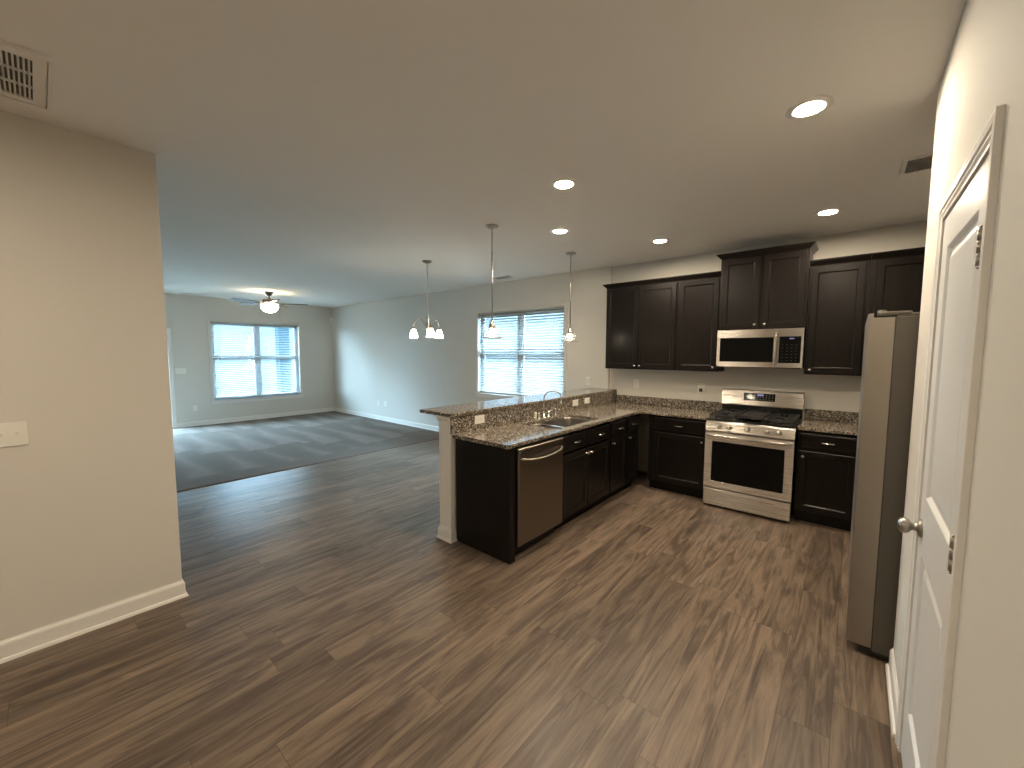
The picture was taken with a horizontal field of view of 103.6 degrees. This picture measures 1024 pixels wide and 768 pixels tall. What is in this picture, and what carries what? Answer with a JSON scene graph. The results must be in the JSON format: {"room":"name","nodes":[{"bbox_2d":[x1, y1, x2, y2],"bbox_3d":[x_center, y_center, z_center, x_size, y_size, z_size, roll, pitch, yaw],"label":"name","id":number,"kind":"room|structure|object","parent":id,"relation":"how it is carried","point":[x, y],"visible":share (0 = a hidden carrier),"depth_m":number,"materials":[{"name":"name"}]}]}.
{"room":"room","nodes":[
{"label":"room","id":0,"kind":"room"},
{"bbox_2d":[0,110,181,640],"bbox_3d":[-3.432,0.109,1.095,0.120,2.766,3.853,4,6,40],"label":"wall","id":1,"kind":"structure","parent":0,"point":[89,508],"depth_m":2.22,"materials":[{"name":"grey paint"}]},
{"bbox_2d":[0,421,28,447],"bbox_3d":[-2.546,0.257,2.043,0.018,0.122,0.118,4,6,40],"label":"light switch","id":2,"kind":"object","parent":1,"relation":"attached to","point":[12,433],"visible":1,"depth_m":2.06,"materials":[{"name":"white plastic"}]},
{"bbox_2d":[0,579,188,663],"bbox_3d":[-3.428,1.432,1.206,0.168,0.110,3.877,4,6,40],"label":"baseboard","id":3,"kind":"structure","parent":1,"relation":"attached to","point":[12,648],"depth_m":2.29,"materials":[{"name":"white paint"}]},
{"bbox_2d":[164,293,334,425],"bbox_3d":[-7.556,-0.411,7.674,0.160,2.766,8.950,4,6,40],"label":"wall","id":4,"kind":"structure","parent":0,"point":[186,315],"depth_m":9.01,"materials":[{"name":"grey paint"}]},
{"bbox_2d":[166,328,176,427],"bbox_3d":[-7.585,-0.050,7.534,0.015,2.068,1.975,4,6,40],"label":"trim","id":5,"kind":"structure","parent":4,"relation":"attached to","point":[169,337],"depth_m":8.25,"materials":[{"name":"white paint"}]},
{"bbox_2d":[175,368,185,373],"bbox_3d":[-6.866,-0.268,8.360,0.018,0.118,0.175,4,6,40],"label":"light switch","id":6,"kind":"object","parent":4,"relation":"attached to","point":[177,370],"visible":1,"depth_m":8.36,"materials":[{"name":"white plastic"}]},
{"bbox_2d":[210,322,299,399],"bbox_3d":[-6.014,-0.551,9.524,0.050,1.726,1.815,4,6,40],"label":"window","id":7,"kind":"structure","parent":4,"relation":"in","point":[256,334],"depth_m":9.50,"materials":[{"name":"grey plastic"}]},
{"bbox_2d":[210,321,299,398],"bbox_3d":[-5.958,-0.566,9.475,0.068,1.685,1.799,4,6,40],"label":"window blind","id":8,"kind":"object","parent":7,"relation":"attached to","point":[218,336],"visible":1,"depth_m":9.41,"materials":[{"name":"white plastic"}]},
{"bbox_2d":[207,318,302,400],"bbox_3d":[-5.925,-0.562,9.448,0.013,1.801,1.925,4,6,40],"label":"trim","id":9,"kind":"structure","parent":4,"relation":"attached to","point":[208,320],"depth_m":9.03,"materials":[{"name":"grey paint"}]},
{"bbox_2d":[177,407,334,427],"bbox_3d":[-5.861,0.776,9.623,0.024,0.110,3.338,4,6,40],"label":"baseboard","id":10,"kind":"structure","parent":4,"relation":"attached to","point":[254,417],"depth_m":9.37,"materials":[{"name":"white paint"}]},
{"bbox_2d":[211,394,303,403],"bbox_3d":[-5.952,0.351,9.539,0.119,0.075,1.935,4,6,40],"label":"trim","id":11,"kind":"structure","parent":4,"relation":"attached to","point":[295,395],"depth_m":9.44,"materials":[{"name":"white paint"}]},
{"bbox_2d":[213,325,293,336],"bbox_3d":[-20.392,-3.002,20.063,9.000,6.450,30.000,4,6,40],"label":"sky","id":12,"kind":"structure","parent":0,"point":[223,331],"depth_m":20.75,"materials":[{"name":"white"}]},
{"bbox_2d":[0,439,902,767],"bbox_3d":[-3.083,1.334,3.982,12.006,0.120,8.950,4,6,40],"label":"floor","id":13,"kind":"structure","parent":0,"point":[325,620],"depth_m":2.12,"materials":[{"name":"brown wood"}]},
{"bbox_2d":[173,411,438,491],"bbox_3d":[-4.864,1.025,7.065,4.876,0.012,5.955,4,6,40],"label":"carpet","id":14,"kind":"object","parent":13,"relation":"on","point":[212,454],"visible":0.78,"depth_m":6.98,"materials":[{"name":"grey carpet"}]},
{"bbox_2d":[436,415,456,543],"bbox_3d":[-0.555,0.795,3.399,0.188,1.060,0.070,4,6,40],"label":"end post","id":15,"kind":"object","parent":13,"relation":"on","point":[446,529],"visible":0.98,"depth_m":3.38,"materials":[{"name":"white paint"}]},
{"bbox_2d":[456,439,514,563],"bbox_3d":[-0.223,0.900,3.210,0.597,0.882,0.059,4,6,40],"label":"end panel","id":16,"kind":"object","parent":13,"relation":"on","point":[485,474],"visible":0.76,"depth_m":3.15,"materials":[{"name":"brown wood"}]},
{"bbox_2d":[515,436,562,553],"bbox_3d":[0.031,0.890,3.443,0.654,0.868,0.608,4,6,40],"label":"dishwasher","id":17,"kind":"object","parent":13,"relation":"on","point":[539,464],"visible":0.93,"depth_m":3.21,"materials":[{"name":"silver metal"}]},
{"bbox_2d":[554,424,609,528],"bbox_3d":[0.519,0.850,4.038,0.624,0.858,0.912,4,6,40],"label":"base cabinet","id":18,"kind":"object","parent":13,"relation":"on","point":[586,457],"visible":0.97,"depth_m":3.83,"materials":[{"name":"brown wood"}]},
{"bbox_2d":[598,417,626,501],"bbox_3d":[0.944,0.801,4.535,0.624,0.882,0.394,4,6,40],"label":"base cabinet","id":19,"kind":"object","parent":13,"relation":"on","point":[617,461],"visible":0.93,"depth_m":4.34,"materials":[{"name":"brown wood"}]},
{"bbox_2d":[618,414,638,491],"bbox_3d":[1.187,0.780,4.819,0.624,0.882,0.347,4,6,40],"label":"base cabinet","id":20,"kind":"object","parent":13,"relation":"on","point":[632,425],"visible":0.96,"depth_m":4.62,"materials":[{"name":"brown wood"}]},
{"bbox_2d":[647,414,706,498],"bbox_3d":[2.010,0.791,4.715,0.632,0.882,0.666,4,6,40],"label":"base cabinet","id":21,"kind":"object","parent":13,"relation":"on","point":[676,445],"visible":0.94,"depth_m":4.49,"materials":[{"name":"brown wood"}]},
{"bbox_2d":[452,402,715,448],"bbox_3d":[0.988,0.382,4.025,1.356,0.030,2.992,4,6,40],"label":"countertop","id":22,"kind":"structure","parent":21,"relation":"on","point":[516,434],"depth_m":3.92,"materials":[{"name":"stone"}]},
{"bbox_2d":[537,390,561,418],"bbox_3d":[0.369,0.209,4.193,0.345,0.283,0.103,-3,6,-39],"label":"faucet","id":23,"kind":"object","parent":22,"relation":"on","point":[548,412],"visible":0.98,"depth_m":4.18,"materials":[{"name":"silver metal"}]},
{"bbox_2d":[531,417,597,436],"bbox_3d":[0.503,0.486,4.009,0.444,0.178,0.834,4,6,40],"label":"sink","id":24,"kind":"object","parent":22,"relation":"in","point":[560,423],"visible":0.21,"depth_m":4.27,"materials":[{"name":"silver metal"}]},
{"bbox_2d":[703,388,804,521],"bbox_3d":[2.502,0.680,4.193,0.766,1.186,0.770,4,6,40],"label":"range","id":25,"kind":"object","parent":13,"relation":"on","point":[750,457],"visible":1,"depth_m":3.99,"materials":[{"name":"silver metal"}]},
{"bbox_2d":[707,413,801,427],"bbox_3d":[2.509,0.351,4.172,0.752,0.037,0.605,4,6,40],"label":"cooktop","id":26,"kind":"object","parent":25,"relation":"in","point":[772,420],"depth_m":4.03,"materials":[{"name":"black metal"}]},
{"bbox_2d":[794,430,856,530],"bbox_3d":[3.020,0.860,3.857,0.452,0.882,0.666,4,6,40],"label":"base cabinet","id":27,"kind":"object","parent":13,"relation":"on","point":[825,463],"visible":0.92,"depth_m":3.65,"materials":[{"name":"brown wood"}]},
{"bbox_2d":[797,418,857,435],"bbox_3d":[3.353,0.425,3.553,1.319,0.030,0.646,4,6,40],"label":"countertop","id":28,"kind":"structure","parent":27,"relation":"on","point":[826,426],"depth_m":3.73,"materials":[{"name":"stone"}]},
{"bbox_2d":[845,310,919,660],"bbox_3d":[2.416,0.523,2.186,0.838,1.807,0.912,4,6,40],"label":"refrigerator","id":29,"kind":"object","parent":13,"relation":"on","point":[890,337],"visible":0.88,"depth_m":2.05,"materials":[{"name":"grey metal"}]},
{"bbox_2d":[455,439,455,526],"bbox_3d":[0.413,0.710,4.533,0.129,1.061,2.917,4,6,40],"label":"wall","id":30,"kind":"structure","parent":0,"point":[455,439],"depth_m":3.40,"materials":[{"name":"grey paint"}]},
{"bbox_2d":[420,388,616,416],"bbox_3d":[0.314,0.162,4.528,0.407,0.030,2.989,4,6,40],"label":"countertop","id":31,"kind":"structure","parent":30,"relation":"on","point":[492,405],"depth_m":4.02,"materials":[{"name":"stone"}]},
{"bbox_2d":[450,391,616,434],"bbox_3d":[0.469,0.259,4.435,0.015,0.147,2.989,4,6,40],"label":"granite splash","id":32,"kind":"object","parent":30,"relation":"attached to","point":[465,423],"visible":0.84,"depth_m":3.96,"materials":[{"name":"brown stone"}]},
{"bbox_2d":[475,415,483,423],"bbox_3d":[-0.284,0.311,3.536,0.008,0.072,0.118,4,6,40],"label":"power outlet","id":33,"kind":"object","parent":32,"relation":"attached to","point":[479,419],"visible":1,"depth_m":3.53,"materials":[{"name":"white plastic"}]},
{"bbox_2d":[573,399,577,405],"bbox_3d":[0.747,0.221,4.743,0.008,0.072,0.118,4,6,40],"label":"power outlet","id":34,"kind":"object","parent":32,"relation":"attached to","point":[575,402],"visible":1,"depth_m":4.74,"materials":[{"name":"white plastic"}]},
{"bbox_2d":[584,397,589,403],"bbox_3d":[0.931,0.204,4.940,0.030,0.072,0.118,4,6,40],"label":"power outlet","id":35,"kind":"object","parent":32,"relation":"attached to","point":[587,400],"visible":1,"depth_m":4.91,"materials":[{"name":"white plastic"}]},
{"bbox_2d":[332,266,611,426],"bbox_3d":[-1.656,-0.440,8.272,8.046,2.766,0.205,4,6,40],"label":"wall","id":36,"kind":"structure","parent":0,"point":[376,358],"depth_m":7.98,"materials":[{"name":"grey paint"}]},
{"bbox_2d":[335,407,438,431],"bbox_3d":[-1.749,0.890,8.300,8.006,0.110,0.024,4,6,40],"label":"baseboard","id":37,"kind":"structure","parent":36,"relation":"attached to","point":[383,418],"depth_m":9.16,"materials":[{"name":"white paint"}]},
{"bbox_2d":[475,392,519,398],"bbox_3d":[0.100,0.239,6.721,1.947,0.075,0.119,4,6,40],"label":"trim","id":38,"kind":"structure","parent":36,"relation":"attached to","point":[486,395],"depth_m":7.02,"materials":[{"name":"white paint"}]},
{"bbox_2d":[475,302,567,392],"bbox_3d":[0.081,-0.516,6.638,1.937,1.485,0.013,4,6,40],"label":"trim","id":39,"kind":"structure","parent":36,"relation":"attached to","point":[565,304],"depth_m":6.38,"materials":[{"name":"grey paint"}]},
{"bbox_2d":[481,310,563,393],"bbox_3d":[0.157,-0.506,6.728,1.827,1.410,0.050,4,6,40],"label":"window","id":40,"kind":"structure","parent":36,"relation":"in","point":[556,310],"depth_m":6.72,"materials":[{"name":"grey plastic"}]},
{"bbox_2d":[479,307,563,395],"bbox_3d":[0.109,-0.503,6.672,1.811,1.402,0.068,4,6,40],"label":"window blind","id":41,"kind":"object","parent":40,"relation":"attached to","point":[491,390],"visible":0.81,"depth_m":6.61,"materials":[{"name":"white plastic"}]},
{"bbox_2d":[586,377,590,384],"bbox_3d":[1.099,-0.044,5.807,0.072,0.118,0.008,4,6,40],"label":"power outlet","id":42,"kind":"object","parent":36,"relation":"attached to","point":[588,379],"visible":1,"depth_m":5.80,"materials":[{"name":"white plastic"}]},
{"bbox_2d":[0,0,966,307],"bbox_3d":[-3.074,-1.543,3.760,12.006,0.120,8.950,4,6,40],"label":"ceiling","id":43,"kind":"structure","parent":0,"point":[310,152],"depth_m":2.06,"materials":[{"name":"white paint"}]},
{"bbox_2d":[0,39,53,111],"bbox_3d":[-2.250,-1.304,1.563,0.515,0.018,0.618,4,6,40],"label":"ceiling vent","id":44,"kind":"object","parent":43,"relation":"in","point":[23,71],"visible":1,"depth_m":1.72,"materials":[{"name":"white metal"}]},
{"bbox_2d":[181,293,203,295],"bbox_3d":[-6.581,-1.837,8.296,0.200,0.014,0.360,4,6,40],"label":"ceiling vent","id":45,"kind":"object","parent":43,"relation":"in","point":[181,293],"visible":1,"depth_m":8.24,"materials":[{"name":"white metal"}]},
{"bbox_2d":[230,291,307,313],"bbox_3d":[-4.776,-1.521,7.910,1.308,0.570,1.309,4,6,40],"label":"ceiling fan","id":46,"kind":"object","parent":43,"relation":"hanging from","point":[269,306],"visible":1,"depth_m":7.87,"materials":[{"name":"silver metal"}]},
{"bbox_2d":[410,260,442,337],"bbox_3d":[-1.067,-1.100,5.276,0.446,0.984,0.406,4,6,40],"label":"chandelier","id":47,"kind":"object","parent":43,"relation":"hanging from","point":[430,333],"visible":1,"depth_m":5.25,"materials":[{"name":"white glass"}]},
{"bbox_2d":[482,224,501,338],"bbox_3d":[-0.188,-0.955,3.803,0.200,1.042,0.200,4,6,40],"label":"pendant light","id":48,"kind":"object","parent":43,"relation":"hanging from","point":[491,227],"visible":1,"depth_m":3.80,"materials":[{"name":"silver metal"}]},
{"bbox_2d":[493,275,511,278],"bbox_3d":[-0.147,-1.663,6.295,0.300,0.014,0.130,4,6,40],"label":"ceiling vent","id":49,"kind":"object","parent":43,"relation":"in","point":[506,276],"visible":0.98,"depth_m":6.27,"materials":[{"name":"white paint"}]},
{"bbox_2d":[550,228,569,233],"bbox_3d":[0.466,-1.482,3.909,0.188,0.011,0.188,4,6,40],"label":"recessed light","id":50,"kind":"object","parent":43,"relation":"in","point":[556,230],"visible":1,"depth_m":3.90,"materials":[{"name":"white"}]},
{"bbox_2d":[551,178,577,189],"bbox_3d":[0.364,-1.399,2.823,0.188,0.011,0.188,4,6,40],"label":"recessed light","id":51,"kind":"object","parent":43,"relation":"in","point":[564,183],"visible":1,"depth_m":2.81,"materials":[{"name":"white"}]},
{"bbox_2d":[561,252,577,341],"bbox_3d":[0.696,-1.030,4.808,0.200,1.042,0.200,4,6,40],"label":"pendant light","id":52,"kind":"object","parent":43,"relation":"hanging from","point":[570,254],"visible":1,"depth_m":4.81,"materials":[{"name":"silver metal"}]},
{"bbox_2d":[651,238,669,243],"bbox_3d":[1.559,-1.505,4.247,0.188,0.011,0.188,4,6,40],"label":"recessed light","id":53,"kind":"object","parent":43,"relation":"in","point":[663,240],"visible":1,"depth_m":4.24,"materials":[{"name":"white"}]},
{"bbox_2d":[786,96,833,119],"bbox_3d":[1.430,-1.328,1.941,0.188,0.011,0.188,4,6,40],"label":"recessed light","id":54,"kind":"object","parent":43,"relation":"in","point":[813,106],"visible":1,"depth_m":1.93,"materials":[{"name":"white paint"}]},
{"bbox_2d":[814,208,842,215],"bbox_3d":[2.637,-1.434,3.364,0.188,0.011,0.188,4,6,40],"label":"recessed light","id":55,"kind":"object","parent":43,"relation":"in","point":[831,211],"visible":1,"depth_m":3.36,"materials":[{"name":"white"}]},
{"bbox_2d":[900,153,932,175],"bbox_3d":[2.588,-1.359,2.453,0.317,0.014,0.270,4,6,40],"label":"ceiling vent","id":56,"kind":"object","parent":43,"relation":"in","point":[923,162],"visible":0.41,"depth_m":2.50,"materials":[{"name":"white metal"}]},
{"bbox_2d":[610,220,927,472],"bbox_3d":[2.852,-0.133,4.473,3.760,2.766,0.160,4,6,40],"label":"wall","id":57,"kind":"structure","parent":0,"point":[822,392],"depth_m":4.53,"materials":[{"name":"grey paint"}]},
{"bbox_2d":[634,379,638,387],"bbox_3d":[1.662,-0.002,5.388,0.072,0.118,0.008,4,6,40],"label":"power outlet","id":58,"kind":"object","parent":57,"relation":"attached to","point":[636,382],"visible":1,"depth_m":5.38,"materials":[{"name":"white plastic"}]},
{"bbox_2d":[603,276,678,369],"bbox_3d":[1.650,-0.734,5.112,0.949,1.087,0.359,4,6,40],"label":"upper cabinet","id":59,"kind":"object","parent":57,"relation":"attached to","point":[641,315],"visible":0.98,"depth_m":4.96,"materials":[{"name":"brown wood"}]},
{"bbox_2d":[617,395,721,410],"bbox_3d":[1.959,0.232,5.142,1.334,0.102,0.020,4,6,40],"label":"granite splash","id":60,"kind":"object","parent":57,"relation":"attached to","point":[694,404],"visible":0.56,"depth_m":5.09,"materials":[{"name":"brown stone"}]},
{"bbox_2d":[676,271,724,371],"bbox_3d":[2.184,-0.698,4.658,0.452,1.087,0.359,4,6,40],"label":"upper cabinet","id":61,"kind":"object","parent":57,"relation":"attached to","point":[698,294],"visible":0.99,"depth_m":4.54,"materials":[{"name":"brown wood"}]},
{"bbox_2d":[697,383,704,392],"bbox_3d":[2.277,0.049,4.858,0.085,0.118,0.022,4,6,40],"label":"power outlet","id":62,"kind":"object","parent":57,"relation":"attached to","point":[700,386],"visible":1,"depth_m":4.86,"materials":[{"name":"white plastic"}]},
{"bbox_2d":[717,241,818,329],"bbox_3d":[2.642,-0.973,4.224,0.854,0.802,0.393,4,6,40],"label":"upper cabinet","id":63,"kind":"object","parent":57,"relation":"attached to","point":[764,288],"visible":1,"depth_m":4.07,"materials":[{"name":"brown wood"}]},
{"bbox_2d":[716,328,805,368],"bbox_3d":[2.619,-0.371,4.250,0.762,0.394,0.446,4,6,40],"label":"microwave","id":64,"kind":"object","parent":63,"relation":"attached to","point":[784,348],"visible":1,"depth_m":4.10,"materials":[{"name":"grey metal"}]},
{"bbox_2d":[804,409,858,422],"bbox_3d":[3.557,0.341,3.785,1.317,0.102,0.020,4,6,40],"label":"granite splash","id":65,"kind":"object","parent":57,"relation":"attached to","point":[843,416],"visible":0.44,"depth_m":4.06,"materials":[{"name":"brown stone"}]},
{"bbox_2d":[804,253,871,375],"bbox_3d":[3.115,-0.634,3.868,0.442,1.087,0.359,4,6,40],"label":"upper cabinet","id":66,"kind":"object","parent":57,"relation":"attached to","point":[838,294],"visible":0.99,"depth_m":3.75,"materials":[{"name":"brown wood"}]},
{"bbox_2d":[868,247,924,316],"bbox_3d":[3.620,-0.600,3.443,0.878,1.087,0.352,4,6,40],"label":"upper cabinet","id":67,"kind":"object","parent":57,"relation":"attached to","point":[896,276],"visible":0.19,"depth_m":3.48,"materials":[{"name":"brown wood"}]},
{"bbox_2d":[893,0,1023,767],"bbox_3d":[0.245,0.250,-0.596,0.733,2.766,6.040,4,6,40],"label":"wall","id":68,"kind":"structure","parent":0,"point":[984,71],"depth_m":0.84,"materials":[{"name":"grey paint"}]},
{"bbox_2d":[885,648,898,737],"bbox_3d":[1.749,1.398,1.852,0.024,0.110,0.502,4,6,40],"label":"baseboard","id":69,"kind":"structure","parent":68,"relation":"attached to","point":[891,675],"depth_m":1.84,"materials":[{"name":"white paint"}]},
{"bbox_2d":[897,155,988,767],"bbox_3d":[1.318,0.455,1.277,0.102,2.052,0.684,4,6,40],"label":"door","id":70,"kind":"structure","parent":68,"relation":"in","point":[963,227],"depth_m":1.24,"materials":[{"name":"white paint"}]},
{"bbox_2d":[895,104,1005,767],"bbox_3d":[1.326,0.429,1.269,0.015,2.128,0.809,4,6,40],"label":"trim","id":71,"kind":"structure","parent":68,"relation":"attached to","point":[989,142],"depth_m":0.97,"materials":[{"name":"white paint"}]},
{"label":"outside","id":72,"kind":"structure","parent":0,"visible":0},
{"bbox_2d":[217,390,295,396],"bbox_3d":[-4.458,0.320,20.529,59.000,0.150,75.000,4,6,40],"label":"ground","id":73,"kind":"structure","parent":72,"point":[292,390],"depth_m":17.51,"materials":[{"name":"grey"}]},
{"bbox_2d":[214,335,295,394],"bbox_3d":[-12.785,-0.738,16.039,0.060,2.500,25.502,4,6,40],"label":"fence","id":74,"kind":"object","parent":73,"relation":"on","point":[225,348],"visible":0.08,"depth_m":17.42,"materials":[{"name":"grey wood"}]},
{"bbox_2d":[275,328,290,392],"bbox_3d":[-6.693,-0.642,11.787,0.360,3.100,0.360,4,6,40],"label":"porch post","id":75,"kind":"object","parent":73,"relation":"on","point":[283,334],"visible":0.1,"depth_m":11.68,"materials":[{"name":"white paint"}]},
{"bbox_2d":[486,313,563,392],"bbox_3d":[4.897,-2.582,14.294,15.600,6.650,6.800,4,6,40],"label":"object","id":76,"kind":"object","parent":73,"relation":"on","point":[553,313],"depth_m":14.07,"materials":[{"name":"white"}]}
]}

